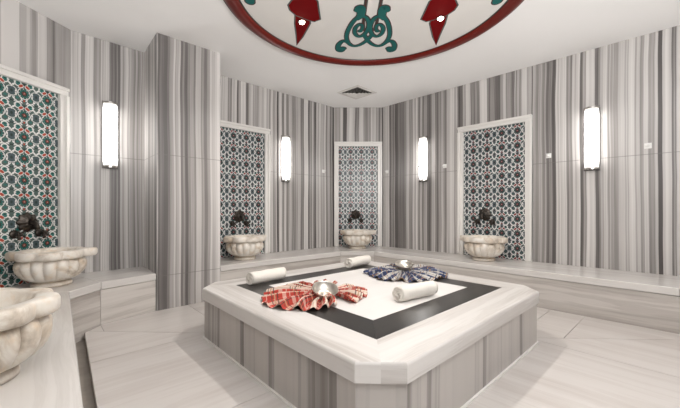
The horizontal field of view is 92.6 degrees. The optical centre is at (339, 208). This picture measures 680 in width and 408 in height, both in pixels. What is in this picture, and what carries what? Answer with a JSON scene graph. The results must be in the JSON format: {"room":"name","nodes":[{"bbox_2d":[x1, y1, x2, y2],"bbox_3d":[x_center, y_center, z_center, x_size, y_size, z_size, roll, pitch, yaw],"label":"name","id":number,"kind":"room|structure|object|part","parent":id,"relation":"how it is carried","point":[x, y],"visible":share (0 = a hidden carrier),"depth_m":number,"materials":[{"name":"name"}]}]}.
{"room":"spa","nodes":[
{"label":"spa","id":0,"kind":"room"},
{"bbox_2d":[0,0,70,286],"bbox_3d":[-3.283,-0.405,3.279,0.120,3.450,1.041,0,0,10],"label":"wall","id":1,"kind":"structure","parent":0,"point":[32,43],"depth_m":3.42,"materials":[{"name":"stone"}]},
{"bbox_2d":[0,64,69,287],"bbox_3d":[-3.202,-0.305,3.222,0.060,2.130,1.000,0,0,10],"label":"decorative tile panel","id":2,"kind":"object","parent":1,"relation":"attached to","point":[34,111],"visible":0.87,"depth_m":3.38,"materials":[{"name":"tile"}]},
{"bbox_2d":[9,212,49,239],"bbox_3d":[-3.127,0.169,3.314,0.158,0.279,0.318,0,0,10],"label":"tap","id":3,"kind":"object","parent":2,"relation":"attached to","point":[26,222],"visible":1,"depth_m":3.29,"materials":[{"name":"brown metal"}]},
{"bbox_3d":[-3.136,0.250,3.198,0.023,0.077,0.077,0,0,10],"label":"handle","id":4,"kind":"part","parent":3,"relation":"part of","materials":[{"name":"brown metal"}]},
{"bbox_3d":[-3.116,0.144,3.312,0.134,0.138,0.048,0,0,10],"label":"spout","id":5,"kind":"part","parent":3,"relation":"part of","materials":[{"name":"brown metal"}]},
{"bbox_3d":[-3.095,0.250,3.425,0.023,0.077,0.077,0,0,10],"label":"handle","id":6,"kind":"part","parent":3,"relation":"part of","materials":[{"name":"brown metal"}]},
{"bbox_2d":[71,30,143,272],"bbox_3d":[-2.908,-0.405,4.092,0.120,3.450,0.757,0,0,44],"label":"wall","id":7,"kind":"structure","parent":0,"point":[107,205],"depth_m":4.02,"materials":[{"name":"stone"}]},
{"bbox_2d":[102,100,117,168],"bbox_3d":[-2.831,-0.915,4.014,0.099,0.830,0.166,0,0,44],"label":"wall lamp","id":8,"kind":"object","parent":7,"relation":"attached to","point":[109,108],"visible":1,"depth_m":3.98,"materials":[{"name":"glass"}]},
{"bbox_2d":[144,33,219,310],"bbox_3d":[-2.229,-0.440,4.480,0.766,3.380,1.060,0,0,-42],"label":"wall pillar","id":9,"kind":"structure","parent":0,"point":[182,79],"depth_m":4.06,"materials":[{"name":"stone"}]},
{"bbox_2d":[220,75,333,256],"bbox_3d":[-1.131,-0.405,5.806,2.643,3.450,0.120,0,0,-43],"label":"wall","id":10,"kind":"structure","parent":0,"point":[301,208],"depth_m":5.99,"materials":[{"name":"stone"}]},
{"bbox_2d":[220,120,269,257],"bbox_3d":[-1.622,-0.305,5.230,1.110,2.130,0.061,0,0,-43],"label":"tiled wall panel","id":11,"kind":"object","parent":10,"relation":"attached to","point":[244,149],"visible":0.66,"depth_m":5.32,"materials":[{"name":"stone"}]},
{"bbox_2d":[230,210,250,226],"bbox_3d":[-1.576,0.149,5.194,0.318,0.279,0.158,0,0,-43],"label":"tap","id":12,"kind":"object","parent":11,"relation":"attached to","point":[239,215],"visible":1,"depth_m":5.20,"materials":[{"name":"brown metal"}]},
{"bbox_2d":[281,135,289,181],"bbox_3d":[-0.956,-0.900,5.819,0.166,0.830,0.099,0,0,-43],"label":"wall lamp","id":13,"kind":"object","parent":10,"relation":"attached to","point":[285,140],"visible":1,"depth_m":5.78,"materials":[{"name":"glass"}]},
{"bbox_3d":[-0.984,-0.900,5.849,0.166,0.830,0.018,0,0,-43],"label":"plate","id":14,"kind":"part","parent":13,"relation":"part of","materials":[{"name":"glass"}]},
{"bbox_2d":[16,0,679,106],"bbox_3d":[0.783,-2.130,2.638,6.249,0.100,8.022,0,0,-40],"label":"ceiling","id":15,"kind":"structure","parent":0,"point":[536,32],"depth_m":3.99,"materials":[{"name":"paint"}]},
{"bbox_2d":[337,85,376,98],"bbox_3d":[0.300,-2.069,5.800,0.510,0.022,0.510,0,0,-45],"label":"ceiling vent","id":16,"kind":"object","parent":15,"relation":"in","point":[357,91],"visible":1,"depth_m":5.78,"materials":[{"name":"metal"}]},
{"bbox_2d":[223,0,523,65],"bbox_3d":[0.335,-2.058,3.190,3.000,0.045,3.000,0,0,0],"label":"ceiling medallion","id":17,"kind":"object","parent":15,"relation":"attached to","point":[340,32],"visible":1,"depth_m":3.66,"materials":[{"name":"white paint"}]},
{"bbox_2d":[298,19,305,24],"bbox_3d":[-0.420,-2.058,3.590,0.086,0.031,0.086,0,0,0],"label":"ceiling spotlight","id":18,"kind":"object","parent":17,"relation":"attached to","point":[301,21],"visible":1,"depth_m":3.57,"materials":[{"name":"metal"}]},
{"bbox_2d":[437,16,444,20],"bbox_3d":[1.090,-2.058,3.520,0.086,0.031,0.086,0,0,0],"label":"ceiling spotlight","id":19,"kind":"object","parent":17,"relation":"attached to","point":[439,18],"visible":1,"depth_m":3.50,"materials":[{"name":"metal"}]},
{"bbox_2d":[334,107,381,245],"bbox_3d":[0.370,-0.405,6.720,0.980,3.450,0.120,0,0,0],"label":"wall","id":20,"kind":"structure","parent":0,"point":[351,124],"depth_m":6.66,"materials":[{"name":"stone"}]},
{"bbox_2d":[334,142,381,245],"bbox_3d":[0.370,-0.305,6.630,0.976,2.130,0.060,0,0,0],"label":"tiled niche","id":21,"kind":"object","parent":20,"relation":"attached to","point":[356,172],"visible":0.87,"depth_m":6.65,"materials":[{"name":"tile"}]},
{"bbox_2d":[348,210,362,222],"bbox_3d":[0.320,0.149,6.573,0.318,0.279,0.158,0,0,0],"label":"tap","id":22,"kind":"object","parent":21,"relation":"attached to","point":[355,214],"visible":1,"depth_m":6.62,"materials":[{"name":"brown metal"}]},
{"bbox_2d":[85,302,679,407],"bbox_3d":[1.028,1.225,2.323,4.371,0.050,6.580,0,0,-42],"label":"floor","id":23,"kind":"structure","parent":0,"point":[160,358],"depth_m":2.44,"materials":[{"name":"stone"}]},
{"bbox_2d":[0,266,155,407],"bbox_3d":[-1.867,1.015,2.279,1.572,0.510,4.045,0,0,-41],"label":"stone bench","id":24,"kind":"object","parent":23,"relation":"on","point":[49,378],"visible":0.7,"depth_m":2.43,"materials":[{"name":"stone"}]},
{"bbox_2d":[0,287,60,384],"bbox_3d":[-1.612,0.584,1.410,0.611,0.352,0.611,0,0,25],"label":"basin","id":25,"kind":"object","parent":24,"relation":"on","point":[26,318],"visible":1,"depth_m":1.42,"materials":[{"name":"stone"}]},
{"bbox_3d":[-1.612,0.593,1.410,0.560,0.235,0.560,0,0,-29],"label":"bowl","id":26,"kind":"part","parent":25,"relation":"part of","materials":[{"name":"stone"}]},
{"bbox_3d":[-1.933,0.799,1.749,0.779,0.078,3.328,0,0,-41],"label":"seat","id":27,"kind":"part","parent":24,"relation":"part of","materials":[{"name":"stone"}]},
{"bbox_2d":[5,246,97,287],"bbox_3d":[-2.880,0.584,3.250,0.610,0.352,0.610,0,0,-3],"label":"basin","id":28,"kind":"object","parent":24,"relation":"on","point":[51,267],"visible":1,"depth_m":3.09,"materials":[{"name":"stone"}]},
{"bbox_3d":[-2.880,0.593,3.250,0.560,0.235,0.560,0,0,-38],"label":"bowl","id":29,"kind":"part","parent":28,"relation":"part of","materials":[{"name":"stone"}]},
{"bbox_3d":[-2.898,0.799,3.267,0.836,0.078,1.018,0,0,0],"label":"seat","id":30,"kind":"part","parent":24,"relation":"part of","materials":[{"name":"stone"}]},
{"bbox_3d":[-2.641,1.056,3.179,0.308,0.428,0.588,0,0,0],"label":"panel","id":31,"kind":"part","parent":24,"relation":"part of","materials":[{"name":"stone"}]},
{"bbox_3d":[-2.599,0.799,3.788,0.746,0.078,0.751,0,0,44],"label":"seat","id":32,"kind":"part","parent":24,"relation":"part of","materials":[{"name":"stone"}]},
{"bbox_3d":[-2.473,1.056,3.652,0.293,0.428,0.639,0,0,35],"label":"panel","id":33,"kind":"part","parent":24,"relation":"part of","materials":[{"name":"stone"}]},
{"bbox_2d":[75,339,95,407],"bbox_3d":[0.775,1.295,2.642,6.188,0.050,7.944,0,0,-40],"label":"channel","id":34,"kind":"object","parent":23,"relation":"in","point":[88,399],"depth_m":2.46,"materials":[{"name":"stone"}]},
{"bbox_2d":[202,261,538,407],"bbox_3d":[0.255,0.968,3.090,2.344,0.465,2.344,0,0,-43],"label":"platform","id":35,"kind":"object","parent":23,"relation":"on","point":[445,348],"visible":0.82,"depth_m":2.13,"materials":[{"name":"stone"}]},
{"bbox_2d":[246,267,286,284],"bbox_3d":[-0.738,0.670,3.277,0.135,0.123,0.412,0,0,42],"label":"rolled towel","id":36,"kind":"object","parent":35,"relation":"on","point":[255,277],"visible":1,"depth_m":3.21,"materials":[{"name":"white fabric"}]},
{"bbox_3d":[-0.575,1.020,2.321,0.050,0.361,1.966,0,0,-43],"label":"panel","id":37,"kind":"part","parent":35,"relation":"part of","materials":[{"name":"stone"}]},
{"bbox_2d":[261,279,367,310],"bbox_3d":[-0.204,0.695,2.744,0.881,0.075,0.847,0,0,0],"label":"towel","id":38,"kind":"object","parent":35,"relation":"on","point":[301,293],"visible":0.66,"depth_m":2.58,"materials":[{"name":"red fabric"}]},
{"bbox_2d":[312,281,337,298],"bbox_3d":[-0.117,0.654,2.610,0.211,0.116,0.198,0,0,-11],"label":"metal bowl","id":39,"kind":"object","parent":38,"relation":"on","point":[320,287],"visible":0.88,"depth_m":2.67,"materials":[{"name":"silver metal"}]},
{"bbox_2d":[344,255,370,267],"bbox_3d":[0.232,0.670,4.173,0.135,0.123,0.412,0,0,41],"label":"rolled towel","id":40,"kind":"object","parent":35,"relation":"on","point":[366,259],"visible":1,"depth_m":4.08,"materials":[{"name":"white fabric"}]},
{"bbox_3d":[0.198,1.020,1.603,0.242,0.361,0.050,0,0,2],"label":"panel","id":41,"kind":"part","parent":35,"relation":"part of","materials":[{"name":"stone"}]},
{"bbox_2d":[363,264,448,282],"bbox_3d":[0.718,0.696,3.626,0.902,0.074,0.829,0,0,0],"label":"towel","id":42,"kind":"object","parent":35,"relation":"on","point":[419,272],"visible":0.87,"depth_m":3.50,"materials":[{"name":"blue fabric"}]},
{"bbox_2d":[395,260,413,269],"bbox_3d":[0.736,0.651,3.723,0.211,0.092,0.207,0,0,-3],"label":"metal bowl","id":43,"kind":"object","parent":42,"relation":"on","point":[402,264],"visible":0.99,"depth_m":3.78,"materials":[{"name":"silver metal"}]},
{"bbox_2d":[392,281,437,301],"bbox_3d":[0.620,0.670,2.668,0.412,0.123,0.135,0,0,-34],"label":"rolled towel","id":44,"kind":"object","parent":35,"relation":"on","point":[427,288],"visible":1,"depth_m":2.60,"materials":[{"name":"white fabric"}]},
{"bbox_3d":[1.023,1.020,2.260,1.966,0.361,0.050,0,0,-43],"label":"panel","id":45,"kind":"part","parent":35,"relation":"part of","materials":[{"name":"stone"}]},
{"bbox_2d":[220,246,679,333],"bbox_3d":[1.656,1.015,3.481,7.212,0.510,3.370,0,0,45],"label":"stone bench","id":46,"kind":"object","parent":23,"relation":"on","point":[646,300],"visible":0.67,"depth_m":3.89,"materials":[{"name":"stone"}]},
{"bbox_2d":[223,234,266,260],"bbox_3d":[-1.444,0.584,4.940,0.610,0.352,0.610,0,0,-7],"label":"basin","id":47,"kind":"object","parent":46,"relation":"on","point":[243,247],"visible":1,"depth_m":4.74,"materials":[{"name":"stone"}]},
{"bbox_3d":[-1.444,0.593,4.940,0.560,0.235,0.560,0,0,-43],"label":"bowl","id":48,"kind":"part","parent":47,"relation":"part of","materials":[{"name":"stone"}]},
{"bbox_3d":[-0.853,0.799,5.497,2.650,0.078,0.713,0,0,-43],"label":"seat","id":49,"kind":"part","parent":46,"relation":"part of","materials":[{"name":"stone"}]},
{"bbox_3d":[-0.854,1.056,5.232,2.288,0.428,0.293,0,0,-42],"label":"panel","id":50,"kind":"part","parent":46,"relation":"part of","materials":[{"name":"stone"}]},
{"bbox_3d":[0.315,1.056,5.963,0.837,0.428,0.293,0,0,0],"label":"panel","id":51,"kind":"part","parent":46,"relation":"part of","materials":[{"name":"stone"}]},
{"bbox_2d":[340,229,375,248],"bbox_3d":[0.339,0.584,6.290,0.610,0.352,0.610,0,0,35],"label":"basin","id":52,"kind":"object","parent":46,"relation":"on","point":[356,238],"visible":1,"depth_m":6.09,"materials":[{"name":"stone"}]},
{"bbox_3d":[0.339,0.593,6.290,0.560,0.235,0.560,0,0,0],"label":"bowl","id":53,"kind":"part","parent":52,"relation":"part of","materials":[{"name":"stone"}]},
{"bbox_3d":[0.369,0.799,6.235,0.976,0.078,0.850,0,0,0],"label":"seat","id":54,"kind":"part","parent":46,"relation":"part of","materials":[{"name":"stone"}]},
{"bbox_2d":[460,235,507,261],"bbox_3d":[2.144,0.584,4.846,0.611,0.352,0.611,0,0,-9],"label":"basin","id":55,"kind":"object","parent":46,"relation":"on","point":[485,248],"visible":1,"depth_m":4.65,"materials":[{"name":"stone"}]},
{"bbox_3d":[2.144,0.593,4.846,0.560,0.235,0.560,0,0,45],"label":"bowl","id":56,"kind":"part","parent":55,"relation":"part of","materials":[{"name":"stone"}]},
{"bbox_3d":[2.155,0.799,4.785,0.820,0.078,4.477,0,0,-45],"label":"seat","id":57,"kind":"part","parent":46,"relation":"part of","materials":[{"name":"stone"}]},
{"bbox_3d":[2.037,1.056,4.569,0.293,0.428,4.024,0,0,-44],"label":"panel","id":58,"kind":"part","parent":46,"relation":"part of","materials":[{"name":"stone"}]},
{"bbox_2d":[382,25,679,275],"bbox_3d":[2.487,-0.405,5.117,4.483,3.450,0.120,0,0,45],"label":"wall","id":59,"kind":"structure","parent":0,"point":[624,215],"depth_m":4.37,"materials":[{"name":"stone"}]},
{"bbox_2d":[419,136,427,181],"bbox_3d":[1.507,-0.915,5.943,0.166,0.830,0.099,0,0,45],"label":"wall lamp","id":60,"kind":"object","parent":59,"relation":"attached to","point":[423,140],"visible":1,"depth_m":5.90,"materials":[{"name":"glass"}]},
{"bbox_2d":[457,114,531,261],"bbox_3d":[2.384,-0.305,5.094,1.110,2.130,0.061,0,0,45],"label":"tiled wall panel","id":61,"kind":"object","parent":59,"relation":"attached to","point":[494,163],"visible":0.92,"depth_m":5.04,"materials":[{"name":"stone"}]},
{"bbox_2d":[473,208,494,225],"bbox_3d":[2.262,0.119,5.136,0.318,0.279,0.158,0,0,45],"label":"tap","id":62,"kind":"object","parent":61,"relation":"attached to","point":[484,214],"visible":1,"depth_m":5.14,"materials":[{"name":"brown metal"}]},
{"bbox_2d":[584,105,599,170],"bbox_3d":[3.248,-0.915,4.202,0.099,0.830,0.166,0,0,-45],"label":"wall lamp","id":63,"kind":"object","parent":59,"relation":"attached to","point":[591,113],"visible":1,"depth_m":4.17,"materials":[{"name":"glass"}]},
{"bbox_2d":[644,143,651,148],"bbox_3d":[3.639,-0.750,3.841,0.066,0.066,0.056,0,0,45],"label":"robe hook","id":64,"kind":"object","parent":59,"relation":"attached to","point":[646,145],"visible":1,"depth_m":3.84,"materials":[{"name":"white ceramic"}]}
]}

